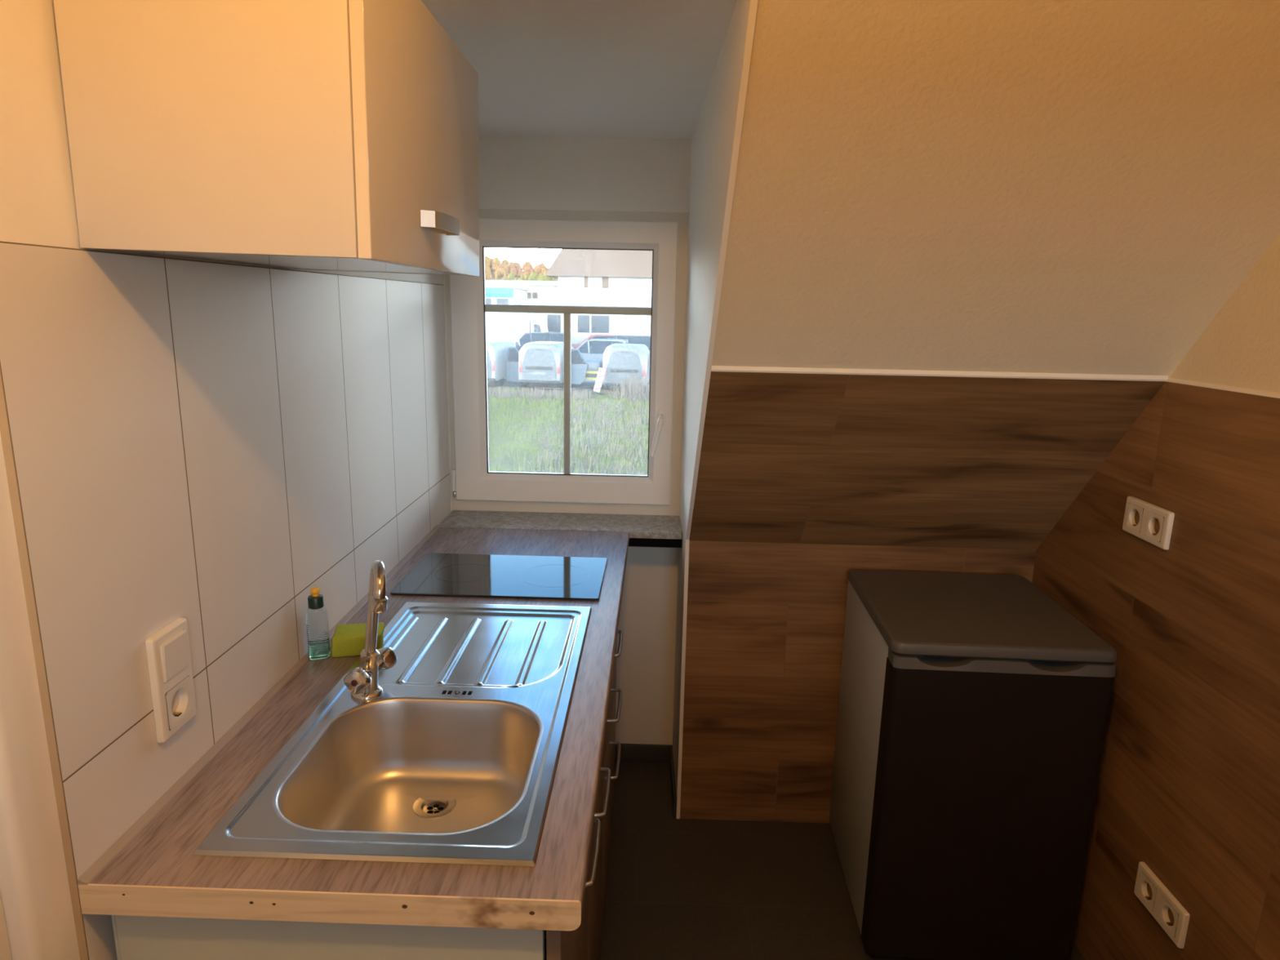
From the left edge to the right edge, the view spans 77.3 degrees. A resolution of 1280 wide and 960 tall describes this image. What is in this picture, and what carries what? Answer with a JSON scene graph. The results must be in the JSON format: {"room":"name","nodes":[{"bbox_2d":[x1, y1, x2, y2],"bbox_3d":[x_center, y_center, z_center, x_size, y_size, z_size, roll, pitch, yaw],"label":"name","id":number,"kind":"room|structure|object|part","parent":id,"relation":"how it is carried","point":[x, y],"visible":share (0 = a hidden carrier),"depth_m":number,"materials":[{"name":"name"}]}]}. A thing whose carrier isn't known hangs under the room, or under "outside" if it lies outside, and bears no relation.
{"room":"kitchen","nodes":[
{"label":"kitchen","id":0,"kind":"room"},
{"bbox_2d":[0,0,450,959],"bbox_3d":[-0.792,0.241,0.723,0.250,2.560,4.250,1,12,1],"label":"wall","id":1,"kind":"structure","parent":0,"point":[212,445],"depth_m":1.06,"materials":[{"name":"white tile"}]},
{"bbox_2d":[0,893,12,959],"bbox_3d":[-0.713,0.478,0.443,0.010,2.020,0.866,1,12,1],"label":"door","id":2,"kind":"structure","parent":1,"relation":"in","point":[5,952],"depth_m":0.89,"materials":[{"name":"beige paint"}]},
{"bbox_2d":[145,617,196,742],"bbox_3d":[-0.654,0.280,1.122,0.019,0.153,0.081,1,12,1],"label":"light switch","id":3,"kind":"object","parent":1,"relation":"attached to","point":[168,650],"visible":1,"depth_m":1.11,"materials":[{"name":"white plastic"}]},
{"bbox_2d":[76,524,440,884],"bbox_3d":[-0.644,0.311,1.719,0.012,0.006,1.573,1,12,1],"label":"trim","id":4,"kind":"structure","parent":1,"relation":"attached to","point":[112,852],"depth_m":1.21,"materials":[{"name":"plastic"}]},
{"bbox_2d":[53,0,479,276],"bbox_3d":[-0.457,-0.494,1.174,0.369,0.348,0.573,2,12,1],"label":"upper cabinet","id":5,"kind":"object","parent":1,"relation":"attached to","point":[305,135],"visible":1,"depth_m":0.91,"materials":[{"name":"beige laminate"}]},
{"bbox_3d":[-0.486,-0.436,0.904,0.325,0.346,0.016,2,12,1],"label":"panel","id":6,"kind":"part","parent":5,"relation":"part of","materials":[{"name":"beige plastic"}]},
{"bbox_3d":[-0.484,-0.334,1.210,0.320,0.016,0.539,2,12,1],"label":"panel","id":7,"kind":"part","parent":5,"relation":"part of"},
{"bbox_3d":[-0.473,-0.554,1.446,0.325,0.346,0.016,2,12,1],"label":"panel","id":8,"kind":"part","parent":5,"relation":"part of","materials":[{"name":"beige plastic"}]},
{"bbox_3d":[-0.307,-0.488,1.172,0.016,0.348,0.572,2,12,1],"label":"door","id":9,"kind":"part","parent":5,"relation":"part of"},
{"bbox_3d":[-0.290,-0.379,1.183,0.026,0.022,0.145,2,12,1],"label":"handle","id":10,"kind":"part","parent":5,"relation":"part of","materials":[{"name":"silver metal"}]},
{"bbox_2d":[488,269,527,280],"bbox_3d":[-21.814,-38.225,159.379,120.000,12.793,135.000,1,12,1],"label":"hill","id":11,"kind":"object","parent":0,"point":[492,273],"depth_m":146.14,"materials":[{"name":"green plant"}]},
{"bbox_2d":[484,256,558,281],"bbox_3d":[-22.350,-33.786,132.654,75.204,13.641,61.851,1,12,1],"label":"treeline","id":12,"kind":"object","parent":11,"relation":"on","point":[503,269],"visible":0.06,"depth_m":148.68,"materials":[{"name":"plant"}]},
{"bbox_2d":[487,378,639,389],"bbox_3d":[-19.560,-7.689,50.806,280.000,0.470,420.000,1,12,1],"label":"yard","id":13,"kind":"structure","parent":0,"point":[586,383],"depth_m":34.92,"materials":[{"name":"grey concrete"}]},
{"bbox_2d":[486,339,519,385],"bbox_3d":[-6.065,-5.196,35.077,2.680,1.840,4.180,3,12,10],"label":"van","id":14,"kind":"object","parent":13,"relation":"on","point":[502,356],"visible":0.44,"depth_m":33.88,"materials":[{"name":"white paint"}]},
{"bbox_2d":[492,360,494,371],"bbox_3d":[-6.057,-4.737,33.110,0.120,0.460,0.110,3,12,10],"label":"tail light","id":15,"kind":"object","parent":14,"relation":"attached to","point":[493,361],"depth_m":33.06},
{"bbox_3d":[-5.298,-4.944,34.239,0.851,1.494,0.069,3,12,10],"label":"open door","id":16,"kind":"part","parent":14,"relation":"part of","materials":[{"name":"blue paint"}]},
{"bbox_2d":[486,338,520,351],"bbox_3d":[-8.385,-6.762,42.757,4.200,1.525,1.780,1,12,1],"label":"car","id":17,"kind":"object","parent":13,"relation":"on","point":[517,343],"visible":0.03,"depth_m":42.66,"materials":[{"name":"paint"}]},
{"bbox_2d":[485,281,529,304],"bbox_3d":[-11.120,-12.569,61.213,4.330,4.910,7.200,1,12,1],"label":"shop","id":18,"kind":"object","parent":13,"relation":"on","point":[496,292],"visible":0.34,"depth_m":57.66,"materials":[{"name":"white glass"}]},
{"bbox_2d":[485,311,548,340],"bbox_3d":[-7.769,-9.210,50.706,3.900,2.943,2.200,1,12,1],"label":"lorry","id":19,"kind":"object","parent":13,"relation":"on","point":[500,325],"visible":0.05,"depth_m":49.54,"materials":[{"name":"white paint"}]},
{"bbox_2d":[484,280,558,300],"bbox_3d":[-11.946,-15.538,73.485,9.800,5.450,8.800,1,12,1],"label":"building","id":20,"kind":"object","parent":13,"relation":"on","point":[538,289],"visible":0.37,"depth_m":69.22,"materials":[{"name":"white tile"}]},
{"bbox_2d":[519,331,563,347],"bbox_3d":[-6.372,-7.858,47.385,4.600,1.775,1.780,0,12,-7],"label":"estate car","id":21,"kind":"object","parent":13,"relation":"on","point":[533,336],"visible":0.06,"depth_m":46.64,"materials":[{"name":"paint"}]},
{"bbox_2d":[518,341,588,387],"bbox_3d":[-3.428,-5.033,34.575,2.680,1.840,4.180,3,12,7],"label":"van","id":22,"kind":"object","parent":13,"relation":"on","point":[539,362],"visible":0.9,"depth_m":32.69,"materials":[{"name":"paint"}]},
{"bbox_2d":[518,360,521,372],"bbox_3d":[-4.902,-4.646,32.804,0.120,0.460,0.110,3,12,7],"label":"tail light","id":23,"kind":"object","parent":22,"relation":"attached to","point":[519,362],"depth_m":32.76,"materials":[{"name":"red plastic"}]},
{"bbox_3d":[-4.121,-4.362,32.699,0.520,0.100,0.015,3,12,7],"label":"number plate","id":24,"kind":"part","parent":22,"relation":"part of","materials":[{"name":"grey paint"}]},
{"bbox_2d":[556,362,559,373],"bbox_3d":[-3.315,-4.572,32.612,0.120,0.460,0.110,3,12,7],"label":"tail light","id":25,"kind":"object","parent":22,"relation":"attached to","point":[557,363],"depth_m":32.56,"materials":[{"name":"red plastic"}]},
{"bbox_3d":[-2.617,-4.788,33.778,0.851,1.494,0.069,3,12,7],"label":"open door","id":26,"kind":"part","parent":22,"relation":"part of","materials":[{"name":"blue paint"}]},
{"bbox_2d":[511,294,651,344],"bbox_3d":[-2.184,-10.960,56.642,12.640,4.070,6.400,1,12,1],"label":"building","id":27,"kind":"structure","parent":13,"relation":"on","point":[583,326],"depth_m":53.76,"materials":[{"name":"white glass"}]},
{"bbox_2d":[575,359,602,384],"bbox_3d":[-2.255,-4.709,35.053,1.200,1.050,1.640,1,12,1],"label":"trailer","id":28,"kind":"object","parent":13,"relation":"on","point":[593,366],"visible":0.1,"depth_m":34.26,"materials":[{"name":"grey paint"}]},
{"bbox_3d":[-2.251,-4.884,35.036,1.100,0.700,1.600,1,12,1],"label":"panel","id":29,"kind":"part","parent":28,"relation":"part of","materials":[{"name":"grey paint"}]},
{"bbox_2d":[571,334,614,348],"bbox_3d":[-3.040,-8.719,52.237,4.000,1.525,1.780,0,12,-4],"label":"car","id":30,"kind":"object","parent":13,"relation":"on","point":[592,336],"visible":0.08,"depth_m":51.46,"materials":[{"name":"paint"}]},
{"bbox_2d":[544,248,652,296],"bbox_3d":[13.879,-15.824,65.132,41.880,10.600,10.800,1,12,1],"label":"house","id":31,"kind":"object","parent":13,"relation":"on","point":[577,271],"visible":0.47,"depth_m":61.10,"materials":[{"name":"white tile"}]},
{"bbox_2d":[577,338,628,359],"bbox_3d":[-2.557,-6.678,42.637,4.200,1.645,1.780,2,12,6],"label":"hatchback car","id":32,"kind":"object","parent":13,"relation":"on","point":[593,348],"visible":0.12,"depth_m":41.79,"materials":[{"name":"grey paint"}]},
{"bbox_2d":[602,343,649,391],"bbox_3d":[-0.508,-4.866,34.086,1.820,1.840,4.180,2,12,3],"label":"van","id":33,"kind":"object","parent":13,"relation":"on","point":[633,357],"visible":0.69,"depth_m":32.07,"materials":[{"name":"paint"}]},
{"bbox_3d":[-0.632,-4.170,32.146,0.520,0.100,0.015,2,12,3],"label":"number plate","id":34,"kind":"part","parent":33,"relation":"part of","materials":[{"name":"grey paint"}]},
{"bbox_2d":[642,364,645,376],"bbox_3d":[0.175,-4.392,32.114,0.120,0.460,0.110,2,12,3],"label":"tail light","id":35,"kind":"object","parent":33,"relation":"attached to","point":[643,366],"depth_m":32.07,"materials":[{"name":"red plastic"}]},
{"bbox_2d":[607,334,650,347],"bbox_3d":[-1.187,-7.609,46.804,4.700,1.745,1.780,3,12,9],"label":"car","id":36,"kind":"object","parent":13,"relation":"on","point":[632,339],"visible":0.06,"depth_m":45.85,"materials":[{"name":"paint"}]},
{"bbox_2d":[442,135,691,745],"bbox_3d":[-0.274,-0.018,2.737,1.200,2.230,0.180,1,12,1],"label":"wall","id":37,"kind":"structure","parent":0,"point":[552,173],"depth_m":2.46,"materials":[{"name":"white paint"}]},
{"bbox_2d":[438,208,688,547],"bbox_3d":[-0.238,-0.322,2.518,0.764,1.018,0.268,1,12,1],"label":"window","id":38,"kind":"structure","parent":37,"relation":"in","point":[646,507],"depth_m":2.56,"materials":[{"name":"plastic"}]},
{"bbox_3d":[-0.248,0.141,2.591,0.764,0.023,0.213,1,12,1],"label":"sill","id":39,"kind":"part","parent":38,"relation":"part of","materials":[{"name":"grey stone"}]},
{"bbox_3d":[0.053,-0.143,2.557,0.042,0.132,0.055,1,12,1],"label":"lever","id":40,"kind":"part","parent":38,"relation":"part of","materials":[{"name":"white plastic"}]},
{"bbox_3d":[0.068,-0.202,2.573,0.029,0.061,0.010,1,12,1],"label":"handle","id":41,"kind":"part","parent":38,"relation":"part of","materials":[{"name":"white plastic"}]},
{"bbox_2d":[614,743,671,761],"bbox_3d":[-0.040,0.969,2.850,0.312,0.062,0.012,1,12,1],"label":"baseboard","id":42,"kind":"structure","parent":37,"relation":"attached to","point":[628,752],"depth_m":2.84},
{"bbox_2d":[487,385,648,475],"bbox_3d":[-5.314,-0.676,18.826,34.000,0.158,30.800,1,12,1],"label":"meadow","id":43,"kind":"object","parent":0,"point":[606,395],"visible":0.05,"depth_m":21.87,"materials":[{"name":"green plant"}]},
{"bbox_2d":[487,385,596,400],"bbox_3d":[-5.207,-3.349,30.138,7.117,0.470,1.600,1,12,1],"label":"dry weeds","id":44,"kind":"object","parent":43,"relation":"on","point":[541,394],"visible":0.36,"depth_m":30.01,"materials":[{"name":"beige plant"}]},
{"bbox_2d":[487,394,648,475],"bbox_3d":[-3.231,-1.272,21.330,12.396,0.242,16.806,1,12,1],"label":"grass","id":45,"kind":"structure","parent":43,"relation":"on","point":[492,399],"depth_m":21.69,"materials":[{"name":"green plant"}]},
{"bbox_2d":[590,367,605,395],"bbox_3d":[-1.677,-3.811,31.269,0.653,1.145,0.407,1,12,1],"label":"board","id":46,"kind":"object","parent":43,"relation":"on","point":[601,373],"visible":0.77,"depth_m":31.30,"materials":[{"name":"white paint"}]},
{"bbox_2d":[600,367,649,401],"bbox_3d":[-0.412,-3.688,30.456,2.532,1.188,2.963,1,12,1],"label":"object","id":47,"kind":"object","parent":43,"relation":"on","point":[634,393],"visible":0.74,"depth_m":30.05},
{"bbox_2d":[421,0,737,138],"bbox_3d":[-0.288,-1.148,1.790,1.150,0.480,1.551,1,12,1],"label":"ceiling","id":48,"kind":"structure","parent":0,"point":[606,68],"depth_m":1.66,"materials":[{"name":"paint"}]},
{"bbox_2d":[672,0,758,818],"bbox_3d":[0.146,0.023,1.815,0.011,2.460,1.681,1,12,0],"label":"wall","id":49,"kind":"structure","parent":0,"point":[717,135],"depth_m":1.86,"materials":[{"name":"white paint"}]},
{"bbox_2d":[669,744,676,817],"bbox_3d":[0.111,1.007,2.693,0.010,0.062,0.328,1,12,0],"label":"baseboard","id":50,"kind":"structure","parent":49,"relation":"attached to","point":[671,754],"depth_m":2.64,"materials":[{"name":"brown wood"}]},
{"bbox_2d":[599,760,1084,959],"bbox_3d":[0.180,1.513,0.874,2.250,0.150,4.450,1,12,1],"label":"floor","id":51,"kind":"structure","parent":0,"point":[677,889],"depth_m":2.23,"materials":[{"name":"tile"}]},
{"bbox_2d":[111,749,610,959],"bbox_3d":[-0.356,0.859,1.456,0.585,0.859,0.800,1,12,1],"label":"base cabinet","id":52,"kind":"object","parent":51,"relation":"on","point":[135,937],"visible":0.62,"depth_m":0.98,"materials":[{"name":"grey wood"}]},
{"bbox_3d":[-0.645,0.803,1.450,0.004,0.759,0.800,1,12,1],"label":"panel","id":53,"kind":"part","parent":52,"relation":"part of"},
{"bbox_3d":[-0.389,0.893,1.063,0.528,0.759,0.016,1,12,1],"label":"panel","id":54,"kind":"part","parent":52,"relation":"part of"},
{"bbox_2d":[77,527,629,930],"bbox_3d":[-0.351,0.341,1.718,0.599,0.040,1.574,1,12,1],"label":"countertop","id":55,"kind":"structure","parent":52,"relation":"on","point":[157,873],"depth_m":1.00,"materials":[{"name":"brown wood"}]},
{"bbox_2d":[306,586,330,660],"bbox_3d":[-0.626,0.277,1.553,0.039,0.144,0.031,-3,13,-18],"label":"dish soap bottle","id":56,"kind":"object","parent":55,"relation":"on","point":[317,615],"visible":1,"depth_m":1.54,"materials":[{"name":"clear plastic"}]},
{"bbox_2d":[331,622,384,657],"bbox_3d":[-0.563,0.319,1.602,0.096,0.043,0.070,-2,13,-13],"label":"sponge","id":57,"kind":"object","parent":55,"relation":"on","point":[348,640],"visible":0.84,"depth_m":1.57,"materials":[{"name":"yellow"}]},
{"bbox_2d":[191,601,591,866],"bbox_3d":[-0.339,0.457,1.442,0.433,0.159,0.870,1,12,1],"label":"sink","id":58,"kind":"object","parent":55,"relation":"in","point":[467,727],"visible":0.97,"depth_m":1.39,"materials":[{"name":"silver metal"}]},
{"bbox_2d":[343,560,397,700],"bbox_3d":[-0.469,0.257,1.378,0.082,0.259,0.155,-2,13,-13],"label":"kitchen faucet","id":59,"kind":"object","parent":58,"relation":"on","point":[362,683],"visible":1,"depth_m":1.39,"materials":[{"name":"silver metal"}]},
{"bbox_3d":[-0.483,0.343,1.370,0.045,0.045,0.034,1,12,1],"label":"tap handle","id":60,"kind":"part","parent":59,"relation":"part of","materials":[{"name":"silver metal"}]},
{"bbox_3d":[-0.444,0.224,1.355,0.034,0.183,0.107,-6,14,-31],"label":"spout","id":61,"kind":"part","parent":59,"relation":"part of","materials":[{"name":"silver metal"}]},
{"bbox_3d":[-0.465,0.325,1.454,0.042,0.043,0.033,5,13,18],"label":"tap handle","id":62,"kind":"part","parent":59,"relation":"part of","materials":[{"name":"silver metal"}]},
{"bbox_2d":[271,696,543,835],"bbox_3d":[-0.341,0.496,1.246,0.359,0.147,0.372,1,12,1],"label":"basin","id":63,"kind":"object","parent":58,"relation":"in","point":[466,765],"depth_m":1.37,"materials":[{"name":"grey metal"}]},
{"bbox_2d":[390,552,608,600],"bbox_3d":[-0.343,0.244,2.054,0.500,0.006,0.318,1,12,1],"label":"cooktop","id":64,"kind":"object","parent":55,"relation":"in","point":[448,575],"visible":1,"depth_m":2.03,"materials":[{"name":"black glass"}]},
{"bbox_3d":[-0.388,1.172,1.525,0.527,0.016,0.768,1,12,1],"label":"panel","id":65,"kind":"part","parent":52,"relation":"part of","materials":[{"name":"black"}]},
{"bbox_3d":[-0.108,0.851,1.244,0.018,0.734,0.397,1,12,1],"label":"door","id":66,"kind":"part","parent":52,"relation":"part of","materials":[{"name":"wood"}]},
{"bbox_3d":[-0.077,0.553,1.193,0.032,0.008,0.153,1,12,1],"label":"handle","id":67,"kind":"part","parent":52,"relation":"part of","materials":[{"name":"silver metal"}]},
{"bbox_3d":[-0.099,0.766,1.634,0.018,0.734,0.397,1,12,1],"label":"door","id":68,"kind":"part","parent":52,"relation":"part of","materials":[{"name":"brown wood"}]},
{"bbox_3d":[-0.072,0.580,1.491,0.032,0.008,0.153,1,12,1],"label":"handle","id":69,"kind":"part","parent":52,"relation":"part of","materials":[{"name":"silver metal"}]},
{"bbox_2d":[601,630,622,926],"bbox_3d":[-0.340,0.712,2.131,0.585,0.859,0.577,1,12,1],"label":"base cabinet","id":70,"kind":"object","parent":51,"relation":"on","point":[609,744],"visible":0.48,"depth_m":2.05,"materials":[{"name":"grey wood"}]},
{"bbox_3d":[-0.090,0.822,2.149,0.018,0.406,0.574,1,12,1],"label":"drawer","id":71,"kind":"part","parent":70,"relation":"part of","materials":[{"name":"brown wood"}]},
{"bbox_3d":[-0.085,0.544,2.089,0.018,0.156,0.574,1,12,1],"label":"drawer","id":72,"kind":"part","parent":70,"relation":"part of","materials":[{"name":"brown wood"}]},
{"bbox_3d":[-0.066,0.703,2.009,0.032,0.008,0.168,1,12,1],"label":"handle","id":73,"kind":"part","parent":70,"relation":"part of","materials":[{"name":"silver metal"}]},
{"bbox_3d":[-0.062,0.562,1.998,0.032,0.008,0.168,1,12,1],"label":"handle","id":74,"kind":"part","parent":70,"relation":"part of","materials":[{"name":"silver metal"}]},
{"bbox_3d":[-0.059,0.401,1.963,0.032,0.008,0.153,1,12,1],"label":"handle","id":75,"kind":"part","parent":70,"relation":"part of","materials":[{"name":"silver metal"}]},
{"bbox_2d":[829,568,1116,959],"bbox_3d":[0.833,0.736,2.151,0.504,0.850,0.540,2,12,3],"label":"fridge","id":76,"kind":"object","parent":51,"relation":"on","point":[973,711],"visible":1,"depth_m":1.90,"materials":[{"name":"paint"}]},
{"bbox_3d":[0.841,0.336,2.066,0.504,0.031,0.532,2,12,3],"label":"plate","id":77,"kind":"part","parent":76,"relation":"part of","materials":[{"name":"grey plastic"}]},
{"bbox_3d":[0.819,0.806,1.921,0.498,0.768,0.059,2,12,3],"label":"door","id":78,"kind":"part","parent":76,"relation":"part of","materials":[{"name":"paint"}]},
{"bbox_3d":[0.827,0.418,1.836,0.494,0.026,0.059,2,12,3],"label":"grip rail","id":79,"kind":"part","parent":76,"relation":"part of","materials":[{"name":"grey plastic"}]},
{"bbox_2d":[680,540,1036,823],"bbox_3d":[0.666,0.609,2.672,1.081,0.970,0.490,1,12,1],"label":"wall","id":80,"kind":"structure","parent":0,"point":[766,621],"depth_m":2.42,"materials":[{"name":"brown wood"}]},
{"bbox_2d":[688,0,1279,549],"bbox_3d":[0.675,-0.472,1.744,1.081,1.543,1.843,1,12,1],"label":"wall","id":81,"kind":"structure","parent":0,"point":[1033,186],"depth_m":1.49,"materials":[{"name":"white paint"}]},
{"bbox_2d":[711,365,1168,381],"bbox_3d":[0.655,-0.234,1.761,0.998,0.013,0.008,1,12,1],"label":"trim","id":82,"kind":"structure","parent":81,"relation":"attached to","point":[714,368],"depth_m":1.76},
{"bbox_2d":[1031,232,1279,959],"bbox_3d":[1.224,0.301,0.637,0.214,2.560,4.350,1,12,1],"label":"wall","id":83,"kind":"structure","parent":0,"point":[1188,789],"depth_m":1.64,"materials":[{"name":"brown wood"}]},
{"bbox_2d":[1122,496,1174,550],"bbox_3d":[1.139,0.094,1.796,0.016,0.083,0.162,1,12,1],"label":"double socket","id":84,"kind":"object","parent":83,"relation":"attached to","point":[1147,532],"visible":1,"depth_m":1.78,"materials":[{"name":"white plastic"}]},
{"bbox_2d":[1133,862,1190,948],"bbox_3d":[1.117,0.908,1.717,0.016,0.083,0.162,1,12,1],"label":"double socket","id":85,"kind":"object","parent":83,"relation":"attached to","point":[1161,894],"visible":1,"depth_m":1.70,"materials":[{"name":"white plastic"}]},
{"bbox_2d":[1165,377,1279,398],"bbox_3d":[1.116,0.127,0.154,0.008,0.008,3.275,1,12,1],"label":"trim","id":86,"kind":"structure","parent":83,"relation":"attached to","point":[1260,393],"depth_m":1.57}
]}

